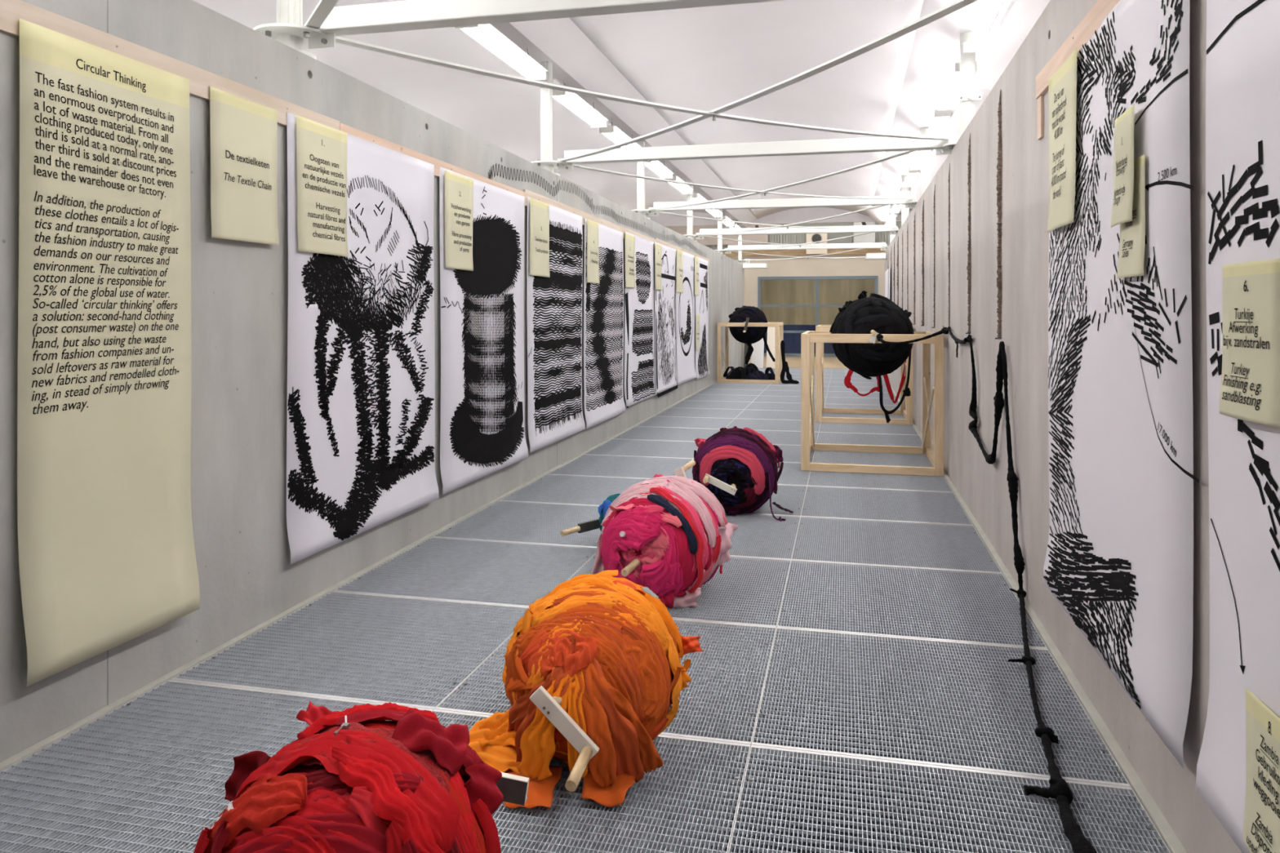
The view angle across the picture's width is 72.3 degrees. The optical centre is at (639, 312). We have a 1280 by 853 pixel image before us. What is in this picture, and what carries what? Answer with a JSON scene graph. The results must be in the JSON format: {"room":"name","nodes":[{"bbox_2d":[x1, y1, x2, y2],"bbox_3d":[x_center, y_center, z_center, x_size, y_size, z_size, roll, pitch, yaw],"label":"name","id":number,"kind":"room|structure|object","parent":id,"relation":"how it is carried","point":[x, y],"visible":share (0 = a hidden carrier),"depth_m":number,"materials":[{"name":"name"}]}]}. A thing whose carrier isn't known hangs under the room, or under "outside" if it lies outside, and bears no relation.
{"room":"museum","nodes":[
{"label":"museum","id":0,"kind":"room"},
{"bbox_2d":[0,0,744,762],"bbox_3d":[-0.428,0.368,8.983,0.250,3.032,24.500,0,0,13],"label":"wall","id":1,"kind":"structure","parent":0,"point":[247,578],"depth_m":3.48,"materials":[{"name":"concrete"}]},
{"bbox_2d":[0,0,339,129],"bbox_3d":[-2.116,-0.850,1.162,0.020,0.104,6.100,0,0,13],"label":"batten","id":2,"kind":"object","parent":1,"relation":"attached to","point":[201,80],"visible":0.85,"depth_m":3.00,"materials":[{"name":"brown wood"}]},
{"bbox_2d":[17,17,199,686],"bbox_3d":[-1.691,0.114,2.843,0.044,1.918,0.679,0,0,13],"label":"sheet","id":3,"kind":"object","parent":2,"relation":"hanging from","point":[107,556],"visible":1,"depth_m":2.79,"materials":[{"name":"yellow paper"}]},
{"bbox_2d":[209,85,279,245],"bbox_3d":[-1.557,-0.564,3.471,0.019,0.567,0.405,0,0,13],"label":"sign","id":4,"kind":"object","parent":2,"relation":"hanging from","point":[243,132],"visible":1,"depth_m":3.45,"materials":[{"name":"yellow paper"}]},
{"bbox_2d":[253,0,335,59],"bbox_3d":[-1.575,-1.637,3.983,0.339,0.978,0.339,0,0,-37],"label":"column","id":5,"kind":"structure","parent":1,"relation":"on","point":[289,29],"depth_m":3.94,"materials":[{"name":"metal"}]},
{"bbox_2d":[304,0,338,28],"bbox_3d":[-0.353,-1.274,1.885,0.058,0.136,4.614,0,0,-29],"label":"bar","id":6,"kind":"object","parent":5,"relation":"attached to","point":[323,8],"visible":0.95,"depth_m":3.66,"materials":[{"name":"white paint"}]},
{"bbox_2d":[335,35,952,140],"bbox_3d":[0.450,-1.258,5.322,4.614,0.129,0.058,0,0,-35],"label":"bar","id":7,"kind":"object","parent":5,"relation":"attached to","point":[344,41],"visible":0.98,"depth_m":4.80,"materials":[{"name":"white paint"}]},
{"bbox_2d":[0,366,743,771],"bbox_3d":[-0.291,1.431,8.951,0.031,0.306,24.500,0,0,13],"label":"trim","id":8,"kind":"structure","parent":1,"relation":"attached to","point":[26,753],"depth_m":3.44,"materials":[{"name":"concrete"}]},
{"bbox_2d":[339,122,524,196],"bbox_3d":[-1.142,-0.847,5.331,0.020,0.098,2.457,0,0,13],"label":"batten","id":9,"kind":"object","parent":1,"relation":"attached to","point":[349,130],"visible":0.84,"depth_m":4.95,"materials":[{"name":"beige wood"}]},
{"bbox_2d":[286,111,439,564],"bbox_3d":[-1.335,0.109,4.400,0.034,1.930,1.374,0,0,13],"label":"poster","id":10,"kind":"object","parent":9,"relation":"hanging from","point":[361,407],"visible":1,"depth_m":4.33,"materials":[{"name":"white paper"}]},
{"bbox_2d":[296,115,348,257],"bbox_3d":[-1.430,-0.558,3.967,0.018,0.589,0.397,0,0,13],"label":"sign","id":11,"kind":"object","parent":10,"relation":"attached to","point":[321,148],"visible":1,"depth_m":3.95,"materials":[{"name":"yellow paper"}]},
{"bbox_2d":[439,166,528,494],"bbox_3d":[-1.008,0.105,5.817,0.040,1.927,1.384,0,0,14],"label":"poster","id":12,"kind":"object","parent":9,"relation":"hanging from","point":[482,417],"visible":1,"depth_m":5.77,"materials":[{"name":"white paper"}]},
{"bbox_2d":[444,169,473,271],"bbox_3d":[-1.104,-0.553,5.370,0.013,0.579,0.393,0,0,13],"label":"sign","id":13,"kind":"object","parent":12,"relation":"attached to","point":[459,189],"visible":1,"depth_m":5.36,"materials":[{"name":"yellow paper"}]},
{"bbox_2d":[530,61,573,176],"bbox_3d":[-0.772,-1.637,7.420,0.339,0.978,0.339,0,0,-37],"label":"column","id":14,"kind":"structure","parent":1,"relation":"on","point":[546,162],"depth_m":7.38,"materials":[{"name":"metal"}]},
{"bbox_2d":[573,164,915,199],"bbox_3d":[1.253,-1.258,8.760,4.614,0.129,0.058,0,0,-35],"label":"bar","id":15,"kind":"object","parent":14,"relation":"attached to","point":[574,165],"visible":0.98,"depth_m":8.37,"materials":[{"name":"white paint"}]},
{"bbox_2d":[557,0,977,161],"bbox_3d":[0.450,-1.274,5.322,0.058,0.136,4.614,0,0,-29],"label":"bar","id":16,"kind":"object","parent":14,"relation":"attached to","point":[958,4],"visible":1,"depth_m":4.51,"materials":[{"name":"white paint"}]},
{"bbox_2d":[523,188,655,248],"bbox_3d":[-0.335,-0.860,8.788,0.020,0.123,4.637,0,0,13],"label":"batten","id":17,"kind":"object","parent":1,"relation":"attached to","point":[529,193],"visible":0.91,"depth_m":7.98,"materials":[{"name":"brown wood"}]},
{"bbox_2d":[526,196,585,453],"bbox_3d":[-0.671,0.092,7.237,0.036,1.920,1.402,0,0,13],"label":"poster","id":18,"kind":"object","parent":17,"relation":"hanging from","point":[553,303],"visible":0.98,"depth_m":7.22,"materials":[{"name":"white paper"}]},
{"bbox_2d":[529,197,550,277],"bbox_3d":[-0.772,-0.571,6.781,0.012,0.583,0.428,0,0,14],"label":"sign","id":19,"kind":"object","parent":18,"relation":"attached to","point":[539,211],"visible":1,"depth_m":6.76,"materials":[{"name":"yellow paper"}]},
{"bbox_2d":[583,218,626,429],"bbox_3d":[-0.333,0.102,8.694,0.032,1.920,1.456,0,0,13],"label":"poster","id":20,"kind":"object","parent":17,"relation":"hanging from","point":[603,302],"visible":1,"depth_m":8.68,"materials":[{"name":"white paper"}]},
{"bbox_2d":[586,218,599,284],"bbox_3d":[-0.435,-0.566,8.212,0.019,0.583,0.404,0,0,12],"label":"sign","id":21,"kind":"object","parent":20,"relation":"attached to","point":[593,256],"visible":1,"depth_m":8.19,"materials":[{"name":"yellow paper"}]},
{"bbox_2d":[624,231,656,408],"bbox_3d":[0.017,0.082,10.182,0.034,1.919,1.500,0,0,13],"label":"poster","id":22,"kind":"object","parent":17,"relation":"hanging from","point":[639,327],"visible":1,"depth_m":10.20,"materials":[{"name":"white paper"}]},
{"bbox_2d":[625,232,635,288],"bbox_3d":[-0.104,-0.565,9.640,0.019,0.585,0.464,0,0,13],"label":"sign","id":23,"kind":"object","parent":22,"relation":"attached to","point":[629,239],"visible":1,"depth_m":9.63,"materials":[{"name":"yellow paper"}]},
{"bbox_2d":[488,164,706,257],"bbox_3d":[0.064,-0.998,10.532,0.001,0.276,9.541,0,0,13],"label":"taped zigzag line","id":24,"kind":"object","parent":1,"relation":"attached to","point":[490,175],"visible":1,"depth_m":7.20,"materials":[{"name":"grey"}]},
{"bbox_2d":[631,141,658,218],"bbox_3d":[0.031,-1.637,10.858,0.339,0.978,0.339,0,0,-37],"label":"column","id":25,"kind":"structure","parent":1,"relation":"on","point":[640,209],"depth_m":10.82,"materials":[{"name":"metal"}]},
{"bbox_2d":[658,211,897,228],"bbox_3d":[2.056,-1.258,12.197,4.614,0.129,0.058,0,0,-35],"label":"bar","id":26,"kind":"object","parent":25,"relation":"attached to","point":[664,212],"visible":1,"depth_m":11.83,"materials":[{"name":"white paint"}]},
{"bbox_2d":[649,139,950,209],"bbox_3d":[1.253,-1.274,8.759,0.058,0.136,4.614,0,0,-29],"label":"bar","id":27,"kind":"object","parent":25,"relation":"attached to","point":[903,153],"visible":0.94,"depth_m":8.15,"materials":[{"name":"white paint"}]},
{"bbox_2d":[654,237,709,266],"bbox_3d":[0.705,-0.874,13.238,0.020,0.135,4.497,0,0,13],"label":"batten","id":28,"kind":"object","parent":1,"relation":"attached to","point":[659,241],"visible":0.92,"depth_m":12.57,"materials":[{"name":"brown wood"}]},
{"bbox_2d":[654,241,678,397],"bbox_3d":[0.360,0.094,11.640,0.040,1.963,1.416,0,0,13],"label":"poster","id":29,"kind":"object","parent":28,"relation":"hanging from","point":[665,373],"visible":1,"depth_m":11.60,"materials":[{"name":"white paper"}]},
{"bbox_2d":[654,243,661,290],"bbox_3d":[0.236,-0.573,11.104,0.013,0.580,0.370,0,0,13],"label":"sign","id":30,"kind":"object","parent":29,"relation":"attached to","point":[657,247],"visible":1,"depth_m":11.09,"materials":[{"name":"yellow paper"}]},
{"bbox_2d":[675,248,696,384],"bbox_3d":[0.700,0.063,13.101,0.037,1.922,1.565,0,0,13],"label":"poster","id":31,"kind":"object","parent":1,"relation":"attached to","point":[685,301],"visible":0.99,"depth_m":13.13,"materials":[{"name":"white paper"}]},
{"bbox_2d":[676,248,683,293],"bbox_3d":[0.573,-0.587,12.540,0.011,0.610,0.473,0,0,14],"label":"sign","id":32,"kind":"object","parent":31,"relation":"attached to","point":[679,253],"visible":1,"depth_m":12.51,"materials":[{"name":"yellow paper"}]},
{"bbox_2d":[684,182,703,241],"bbox_3d":[0.834,-1.637,14.295,0.339,0.978,0.339,0,0,-37],"label":"column","id":33,"kind":"structure","parent":1,"relation":"on","point":[689,234],"depth_m":14.26,"materials":[{"name":"metal"}]},
{"bbox_2d":[703,235,886,246],"bbox_3d":[2.859,-1.258,15.634,4.614,0.129,0.058,0,0,-35],"label":"bar","id":34,"kind":"object","parent":33,"relation":"attached to","point":[704,236],"visible":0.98,"depth_m":15.37,"materials":[{"name":"white paint"}]},
{"bbox_2d":[696,196,914,234],"bbox_3d":[2.056,-1.274,12.197,0.058,0.136,4.614,0,0,-29],"label":"bar","id":35,"kind":"object","parent":33,"relation":"attached to","point":[878,206],"visible":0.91,"depth_m":11.72,"materials":[{"name":"white paint"}]},
{"bbox_2d":[694,256,709,379],"bbox_3d":[1.045,0.088,14.587,0.033,1.971,1.347,0,0,13],"label":"poster","id":36,"kind":"object","parent":1,"relation":"attached to","point":[702,370],"visible":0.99,"depth_m":14.65,"materials":[{"name":"white paper"}]},
{"bbox_2d":[694,256,699,295],"bbox_3d":[0.907,-0.580,13.961,0.018,0.614,0.422,0,0,13],"label":"sign","id":37,"kind":"object","parent":36,"relation":"attached to","point":[696,259],"visible":1,"depth_m":13.93,"materials":[{"name":"yellow paper"}]},
{"bbox_2d":[714,209,731,255],"bbox_3d":[1.637,-1.637,17.733,0.339,0.978,0.339,0,0,-37],"label":"column","id":38,"kind":"structure","parent":1,"relation":"on","point":[719,249],"depth_m":17.69,"materials":[{"name":"metal"}]},
{"bbox_2d":[725,226,897,249],"bbox_3d":[2.859,-1.274,15.634,0.058,0.136,4.614,0,0,-29],"label":"bar","id":39,"kind":"object","parent":38,"relation":"attached to","point":[896,226],"visible":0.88,"depth_m":15.30,"materials":[{"name":"white paint"}]},
{"bbox_2d":[192,0,725,216],"bbox_3d":[-1.943,-2.496,9.902,2.742,0.320,25.600,0,0,13],"label":"ceiling","id":40,"kind":"structure","parent":0,"point":[505,114],"depth_m":10.15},
{"bbox_2d":[489,17,757,227],"bbox_3d":[-0.303,-2.256,9.518,0.670,0.280,25.600,0,0,13],"label":"skylight","id":41,"kind":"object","parent":40,"relation":"attached to","point":[576,61],"depth_m":8.49,"materials":[{"name":"glass"}]},
{"bbox_2d":[454,23,546,79],"bbox_3d":[-1.003,-2.011,6.519,0.200,0.210,1.384,0,0,13],"label":"tube light","id":42,"kind":"object","parent":41,"relation":"hanging from","point":[486,35],"visible":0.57,"depth_m":6.49,"materials":[{"name":"grey"}]},
{"bbox_2d":[552,82,607,128],"bbox_3d":[-0.576,-2.011,8.350,0.200,0.210,1.384,0,0,13],"label":"tube light","id":43,"kind":"object","parent":41,"relation":"hanging from","point":[572,101],"visible":0.84,"depth_m":8.33,"materials":[{"name":"grey"}]},
{"bbox_2d":[598,121,640,147],"bbox_3d":[-0.200,-2.011,9.957,0.200,0.210,1.384,0,0,13],"label":"tube light","id":44,"kind":"object","parent":41,"relation":"hanging from","point":[613,133],"visible":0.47,"depth_m":9.62,"materials":[{"name":"grey"}]},
{"bbox_2d":[644,160,673,178],"bbox_3d":[0.228,-2.011,11.787,0.200,0.210,1.384,0,0,13],"label":"tube light","id":45,"kind":"object","parent":41,"relation":"hanging from","point":[656,166],"visible":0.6,"depth_m":11.91,"materials":[{"name":"grey"}]},
{"bbox_2d":[665,172,693,194],"bbox_3d":[0.603,-2.011,13.394,0.200,0.210,1.384,0,0,13],"label":"tube light","id":46,"kind":"object","parent":41,"relation":"hanging from","point":[686,188],"visible":0.76,"depth_m":13.54,"materials":[{"name":"white"}]},
{"bbox_2d":[0,355,1170,852],"bbox_3d":[1.883,1.594,11.575,10.400,0.620,30.600,0,0,13],"label":"floor","id":47,"kind":"structure","parent":0,"point":[853,687],"depth_m":3.11,"materials":[{"name":"metal"}]},
{"bbox_2d":[193,701,528,852],"bbox_3d":[-0.546,1.031,1.706,0.569,0.498,0.680,0,0,7],"label":"ball","id":48,"kind":"object","parent":47,"relation":"on","point":[353,780],"visible":1,"depth_m":1.58,"materials":[{"name":"red fabric"}]},
{"bbox_2d":[468,569,702,808],"bbox_3d":[-0.167,1.044,2.559,0.582,0.485,0.693,0,0,41],"label":"ball","id":49,"kind":"object","parent":47,"relation":"on","point":[593,673],"visible":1,"depth_m":2.39,"materials":[{"name":"fabric"}]},
{"bbox_2d":[560,493,620,536],"bbox_3d":[-0.127,1.118,4.686,0.373,0.300,0.480,0,0,44],"label":"ball","id":50,"kind":"object","parent":47,"relation":"on","point":[594,524],"visible":0.16,"depth_m":4.68,"materials":[{"name":"blue fabric"}]},
{"bbox_2d":[591,459,738,608],"bbox_3d":[0.151,1.023,4.083,0.569,0.520,0.886,0,0,27],"label":"ball","id":51,"kind":"object","parent":47,"relation":"on","point":[669,536],"visible":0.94,"depth_m":3.80,"materials":[{"name":"pink fabric"}]},
{"bbox_2d":[692,426,793,520],"bbox_3d":[0.659,1.022,5.617,0.631,0.556,0.662,0,0,-6],"label":"ball","id":52,"kind":"object","parent":47,"relation":"on","point":[739,466],"visible":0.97,"depth_m":5.47,"materials":[{"name":"purple"}]},
{"bbox_2d":[723,363,775,380],"bbox_3d":[2.073,1.115,16.399,0.994,0.330,0.776,0,0,-8],"label":"pile","id":53,"kind":"object","parent":47,"relation":"on","point":[750,371],"visible":0.98,"depth_m":16.28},
{"bbox_2d":[717,321,782,383],"bbox_3d":[2.089,0.734,16.482,1.120,1.100,1.150,0,0,13],"label":"wooden frame","id":54,"kind":"object","parent":47,"relation":"on","point":[778,351],"visible":0.89,"depth_m":16.02,"materials":[{"name":"brown wood"}]},
{"bbox_2d":[728,305,775,364],"bbox_3d":[2.018,0.421,16.375,1.037,1.101,0.859,0,0,-38],"label":"ball","id":55,"kind":"object","parent":54,"relation":"on","point":[747,335],"visible":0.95,"depth_m":16.26,"materials":[{"name":"black fabric"}]},
{"bbox_2d":[780,340,799,383],"bbox_3d":[2.692,0.898,15.816,0.348,0.791,0.106,0,0,30],"label":"band","id":56,"kind":"object","parent":54,"relation":"hanging from","point":[785,368],"visible":1,"depth_m":15.87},
{"bbox_2d":[751,337,764,368],"bbox_3d":[2.727,0.807,20.287,0.280,0.952,0.367,0,0,13],"label":"leaning board","id":57,"kind":"object","parent":47,"relation":"on","point":[757,357],"visible":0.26,"depth_m":20.22,"materials":[{"name":"white"}]},
{"bbox_2d":[766,326,779,368],"bbox_3d":[3.077,0.807,20.205,0.300,0.952,0.367,0,0,13],"label":"leaning board","id":58,"kind":"object","parent":47,"relation":"on","point":[771,330],"visible":0.71,"depth_m":20.21,"materials":[{"name":"beige"}]},
{"bbox_2d":[815,324,912,425],"bbox_3d":[2.701,0.721,10.629,1.085,1.125,1.070,0,0,13],"label":"wooden frame","id":59,"kind":"object","parent":47,"relation":"on","point":[906,406],"visible":0.72,"depth_m":10.22,"materials":[{"name":"brown wood"}]},
{"bbox_2d":[800,330,943,476],"bbox_3d":[1.971,0.728,7.534,1.100,1.112,1.130,0,0,13],"label":"wooden frame","id":60,"kind":"object","parent":47,"relation":"on","point":[935,456],"visible":0.9,"depth_m":7.09,"materials":[{"name":"brown wood"}]},
{"bbox_2d":[829,290,914,422],"bbox_3d":[1.993,0.369,7.529,1.046,1.112,0.716,0,0,-44],"label":"ball","id":61,"kind":"object","parent":60,"relation":"hanging from","point":[875,314],"visible":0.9,"depth_m":7.32,"materials":[{"name":"black fabric"}]},
{"bbox_2d":[844,360,906,403],"bbox_3d":[2.740,0.503,10.616,0.705,1.132,0.935,0,0,-15],"label":"strips","id":62,"kind":"object","parent":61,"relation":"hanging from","point":[847,383],"visible":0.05,"depth_m":10.32,"materials":[{"name":"red fabric"}]},
{"bbox_2d":[875,325,1097,852],"bbox_3d":[1.580,0.696,4.501,0.546,1.184,5.126,0,0,13],"label":"rope","id":63,"kind":"object","parent":60,"relation":"hanging from","point":[1059,789],"visible":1,"depth_m":3.90,"materials":[{"name":"black fabric"}]},
{"bbox_2d":[568,0,923,218],"bbox_3d":[1.338,-2.496,9.135,2.742,0.320,25.600,0,0,13],"label":"ceiling","id":64,"kind":"structure","parent":0,"point":[708,59],"depth_m":9.16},
{"bbox_2d":[704,221,901,250],"bbox_3d":[5.161,-2.491,25.607,10.400,1.650,0.180,0,0,13],"label":"cladding","id":65,"kind":"object","parent":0,"point":[880,237],"visible":0.16,"depth_m":25.51,"materials":[{"name":"grey"}]},
{"bbox_2d":[665,224,768,244],"bbox_3d":[1.913,-2.566,26.212,3.800,1.100,0.080,0,0,13],"label":"trim","id":66,"kind":"structure","parent":65,"relation":"attached to","point":[680,229],"depth_m":26.03,"materials":[{"name":"beige"}]},
{"bbox_2d":[805,232,827,253],"bbox_3d":[5.122,-2.081,25.397,0.600,0.770,0.207,0,0,13],"label":"vent panel","id":67,"kind":"object","parent":65,"relation":"attached to","point":[810,237],"visible":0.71,"depth_m":25.32,"materials":[{"name":"beige"}]},
{"bbox_2d":[853,222,875,243],"bbox_3d":[6.428,-2.341,25.100,0.600,0.950,0.152,0,0,13],"label":"vent panel","id":68,"kind":"object","parent":65,"relation":"attached to","point":[868,237],"visible":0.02,"depth_m":25.02,"materials":[{"name":"white"}]},
{"bbox_2d":[728,254,884,306],"bbox_3d":[5.159,-0.186,25.598,10.400,2.960,0.200,0,0,13],"label":"wall","id":69,"kind":"structure","parent":0,"point":[858,266],"depth_m":25.55,"materials":[{"name":"beige paint"}]},
{"bbox_2d":[722,248,884,256],"bbox_3d":[5.124,-1.751,25.452,10.400,0.170,0.140,0,0,13],"label":"trim","id":70,"kind":"structure","parent":69,"relation":"attached to","point":[863,251],"depth_m":25.51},
{"bbox_2d":[757,275,878,356],"bbox_3d":[5.159,0.114,25.536,3.430,2.340,0.120,0,0,13],"label":"window","id":71,"kind":"structure","parent":69,"relation":"in","point":[802,304],"depth_m":25.62,"materials":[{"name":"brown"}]},
{"bbox_2d":[897,0,1050,215],"bbox_3d":[4.620,-2.496,8.368,2.742,0.320,25.600,0,0,13],"label":"ceiling","id":72,"kind":"structure","parent":0,"point":[1023,15],"depth_m":8.06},
{"bbox_2d":[869,0,1015,225],"bbox_3d":[2.979,-2.256,8.752,0.670,0.280,25.600,0,0,13],"label":"skylight","id":73,"kind":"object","parent":72,"relation":"attached to","point":[935,51],"depth_m":8.14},
{"bbox_2d":[902,168,920,186],"bbox_3d":[3.904,-2.011,12.623,0.160,0.210,1.384,0,0,13],"label":"tube light","id":74,"kind":"object","parent":73,"relation":"hanging from","point":[907,183],"visible":0.74,"depth_m":12.57,"materials":[{"name":"grey"}]},
{"bbox_2d":[926,99,951,134],"bbox_3d":[3.101,-2.011,9.185,0.160,0.210,1.384,0,0,13],"label":"tube light","id":75,"kind":"object","parent":73,"relation":"hanging from","point":[939,115],"visible":0.58,"depth_m":8.80,"materials":[{"name":"white"}]},
{"bbox_2d":[937,61,976,110],"bbox_3d":[2.725,-2.011,7.579,0.160,0.210,1.384,0,0,13],"label":"tube light","id":76,"kind":"object","parent":73,"relation":"hanging from","point":[946,104],"visible":0.57,"depth_m":7.72,"materials":[{"name":"grey"}]},
{"bbox_2d":[963,0,1011,53],"bbox_3d":[2.298,-2.011,5.748,0.160,0.210,1.384,0,0,13],"label":"tube light","id":77,"kind":"object","parent":73,"relation":"hanging from","point":[975,44],"visible":1,"depth_m":5.91,"materials":[{"name":"grey"}]},
{"bbox_2d":[884,0,1241,852],"bbox_3d":[2.609,0.326,7.144,0.250,3.115,22.300,0,0,13],"label":"wall","id":78,"kind":"structure","parent":0,"point":[983,486],"depth_m":3.91,"materials":[{"name":"wood"}]},
{"bbox_2d":[880,204,896,250],"bbox_3d":[4.880,-1.666,16.975,0.339,0.920,0.339,0,0,-36],"label":"column","id":79,"kind":"structure","parent":78,"relation":"on","point":[892,215],"depth_m":16.93,"materials":[{"name":"metal"}]},
{"bbox_2d":[728,242,885,250],"bbox_3d":[3.273,-1.306,17.350,3.060,0.100,0.100,0,0,13],"label":"cross beam","id":80,"kind":"structure","parent":79,"relation":"attached to","point":[730,246],"depth_m":17.28,"materials":[{"name":"metal"}]},
{"bbox_2d":[889,174,909,235],"bbox_3d":[4.077,-1.666,13.538,0.339,0.920,0.339,0,0,-36],"label":"column","id":81,"kind":"structure","parent":78,"relation":"on","point":[904,190],"depth_m":13.49,"materials":[{"name":"metal"}]},
{"bbox_2d":[699,224,896,235],"bbox_3d":[2.470,-1.306,13.913,3.060,0.100,0.100,0,0,13],"label":"cross beam","id":82,"kind":"structure","parent":81,"relation":"attached to","point":[780,230],"depth_m":13.85,"materials":[{"name":"metal"}]},
{"bbox_2d":[905,128,930,208],"bbox_3d":[3.273,-1.666,10.100,0.339,0.920,0.339,0,0,-36],"label":"column","id":83,"kind":"structure","parent":78,"relation":"on","point":[925,154],"depth_m":10.05,"materials":[{"name":"metal"}]},
{"bbox_2d":[653,195,913,211],"bbox_3d":[1.667,-1.306,10.476,3.060,0.100,0.100,0,0,13],"label":"cross beam","id":84,"kind":"structure","parent":83,"relation":"attached to","point":[804,202],"depth_m":10.42,"materials":[{"name":"metal"}]},
{"bbox_2d":[920,199,924,325],"bbox_3d":[2.890,-0.509,8.965,0.030,1.294,0.076,0,0,13],"label":"strip","id":85,"kind":"object","parent":78,"relation":"attached to","point":[922,214],"visible":1,"depth_m":8.94,"materials":[{"name":"grey"}]},
{"bbox_2d":[931,184,935,328],"bbox_3d":[2.631,-0.509,7.857,0.030,1.294,0.043,0,0,13],"label":"strip","id":86,"kind":"object","parent":78,"relation":"attached to","point":[934,206],"visible":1,"depth_m":7.84,"materials":[{"name":"grey"}]},
{"bbox_2d":[947,164,950,326],"bbox_3d":[2.373,-0.509,6.751,0.030,1.294,0.040,0,0,13],"label":"strip","id":87,"kind":"object","parent":78,"relation":"attached to","point":[948,180],"visible":0.95,"depth_m":6.74,"materials":[{"name":"grey"}]},
{"bbox_2d":[935,31,975,155],"bbox_3d":[2.470,-1.666,6.663,0.339,0.920,0.339,0,0,-36],"label":"column","id":88,"kind":"structure","parent":78,"relation":"on","point":[967,60],"depth_m":6.61,"materials":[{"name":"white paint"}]},
{"bbox_2d":[564,133,948,164],"bbox_3d":[0.864,-1.306,7.038,3.060,0.100,0.100,0,0,13],"label":"cross beam","id":89,"kind":"structure","parent":88,"relation":"attached to","point":[865,144],"depth_m":6.97,"materials":[{"name":"metal"}]},
{"bbox_2d":[959,56,991,101],"bbox_3d":[2.509,-1.750,6.569,0.223,0.309,0.061,0,0,22],"label":"bracket","id":90,"kind":"object","parent":88,"relation":"attached to","point":[971,96],"visible":1,"depth_m":6.54,"materials":[{"name":"metal"}]},
{"bbox_2d":[965,133,971,333],"bbox_3d":[2.115,-0.509,5.645,0.030,1.294,0.067,0,0,13],"label":"strip","id":91,"kind":"object","parent":78,"relation":"attached to","point":[969,163],"visible":1,"depth_m":5.63,"materials":[{"name":"grey"}]},
{"bbox_2d":[995,88,1002,338],"bbox_3d":[1.857,-0.509,4.542,0.030,1.294,0.069,0,0,13],"label":"strip","id":92,"kind":"object","parent":78,"relation":"attached to","point":[999,166],"visible":1,"depth_m":4.52,"materials":[{"name":"grey"}]},
{"bbox_2d":[890,385,1186,852],"bbox_3d":[2.472,1.431,7.176,0.031,0.306,22.300,0,0,13],"label":"trim","id":93,"kind":"structure","parent":78,"relation":"attached to","point":[1165,830],"depth_m":2.80,"materials":[{"name":"wood"}]},
{"bbox_2d":[1037,95,1044,139],"bbox_3d":[1.646,-0.800,3.600,0.012,0.168,0.070,0,0,13],"label":"stub","id":94,"kind":"object","parent":78,"relation":"attached to","point":[1041,100],"visible":1,"depth_m":3.58,"materials":[{"name":"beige wood"}]},
{"bbox_2d":[1035,0,1119,98],"bbox_3d":[1.034,-0.932,0.998,0.020,0.092,5.415,0,0,13],"label":"batten","id":95,"kind":"object","parent":78,"relation":"attached to","point":[1084,31],"visible":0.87,"depth_m":2.99,"materials":[{"name":"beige wood"}]},
{"bbox_2d":[1043,0,1199,768],"bbox_3d":[1.406,0.072,2.677,0.028,1.941,1.466,0,0,13],"label":"map poster","id":96,"kind":"object","parent":95,"relation":"hanging from","point":[1119,558],"visible":0.91,"depth_m":2.42,"materials":[{"name":"white paper"}]},
{"bbox_2d":[1047,46,1077,233],"bbox_3d":[1.502,-0.595,3.134,0.018,0.587,0.420,0,0,13],"label":"sign","id":97,"kind":"object","parent":96,"relation":"attached to","point":[1062,84],"visible":1,"depth_m":3.10,"materials":[{"name":"yellow paper"}]},
{"bbox_2d":[1111,104,1133,227],"bbox_3d":[1.317,-0.394,2.400,0.016,0.306,0.198,0,0,15],"label":"sign","id":98,"kind":"object","parent":96,"relation":"attached to","point":[1123,167],"visible":1,"depth_m":2.38,"materials":[{"name":"yellow paper"}]},
{"bbox_2d":[1116,154,1145,279],"bbox_3d":[1.327,-0.253,2.376,0.017,0.315,0.223,0,0,15],"label":"sign","id":99,"kind":"object","parent":96,"relation":"attached to","point":[1132,233],"visible":0.73,"depth_m":2.33,"materials":[{"name":"yellow paper"}]},
{"bbox_2d":[1195,0,1279,852],"bbox_3d":[1.063,0.072,1.210,0.028,1.940,1.438,0,0,13],"label":"map poster","id":100,"kind":"object","parent":95,"relation":"hanging from","point":[1242,55],"visible":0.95,"depth_m":1.75,"materials":[{"name":"white paper"}]},
{"bbox_2d":[1219,257,1279,428],"bbox_3d":[1.161,0.055,1.677,0.013,0.303,0.235,0,0,12],"label":"sign","id":101,"kind":"object","parent":100,"relation":"attached to","point":[1250,387],"visible":1,"depth_m":1.66,"materials":[{"name":"yellow paper"}]},
{"bbox_2d":[1242,688,1279,852],"bbox_3d":[1.135,0.871,1.581,0.017,0.297,0.225,0,0,13],"label":"sign","id":102,"kind":"object","parent":100,"relation":"attached to","point":[1261,821],"visible":1,"depth_m":1.62,"materials":[{"name":"yellow paper"}]},
{"bbox_3d":[1.860,-3.366,11.478,10.400,0.100,30.800,0,0,13],"label":"ceiling","id":103,"kind":"structure","parent":0,"visible":0},
{"bbox_2d":[645,207,911,226],"bbox_3d":[4.239,-2.766,21.664,10.400,1.100,0.120,0,0,13],"label":"trim","id":104,"kind":"structure","parent":103,"relation":"attached to","point":[805,214],"depth_m":21.73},
{"bbox_3d":[1.648,-1.666,3.230,0.380,0.920,0.340,0,0,13],"label":"column","id":105,"kind":"structure","parent":0,"visible":0},
{"bbox_2d":[318,0,782,35],"bbox_3d":[0.061,-1.306,3.601,3.060,0.100,0.100,0,0,13],"label":"cross beam","id":106,"kind":"structure","parent":105,"relation":"attached to","point":[407,15],"depth_m":3.75,"materials":[{"name":"metal"}]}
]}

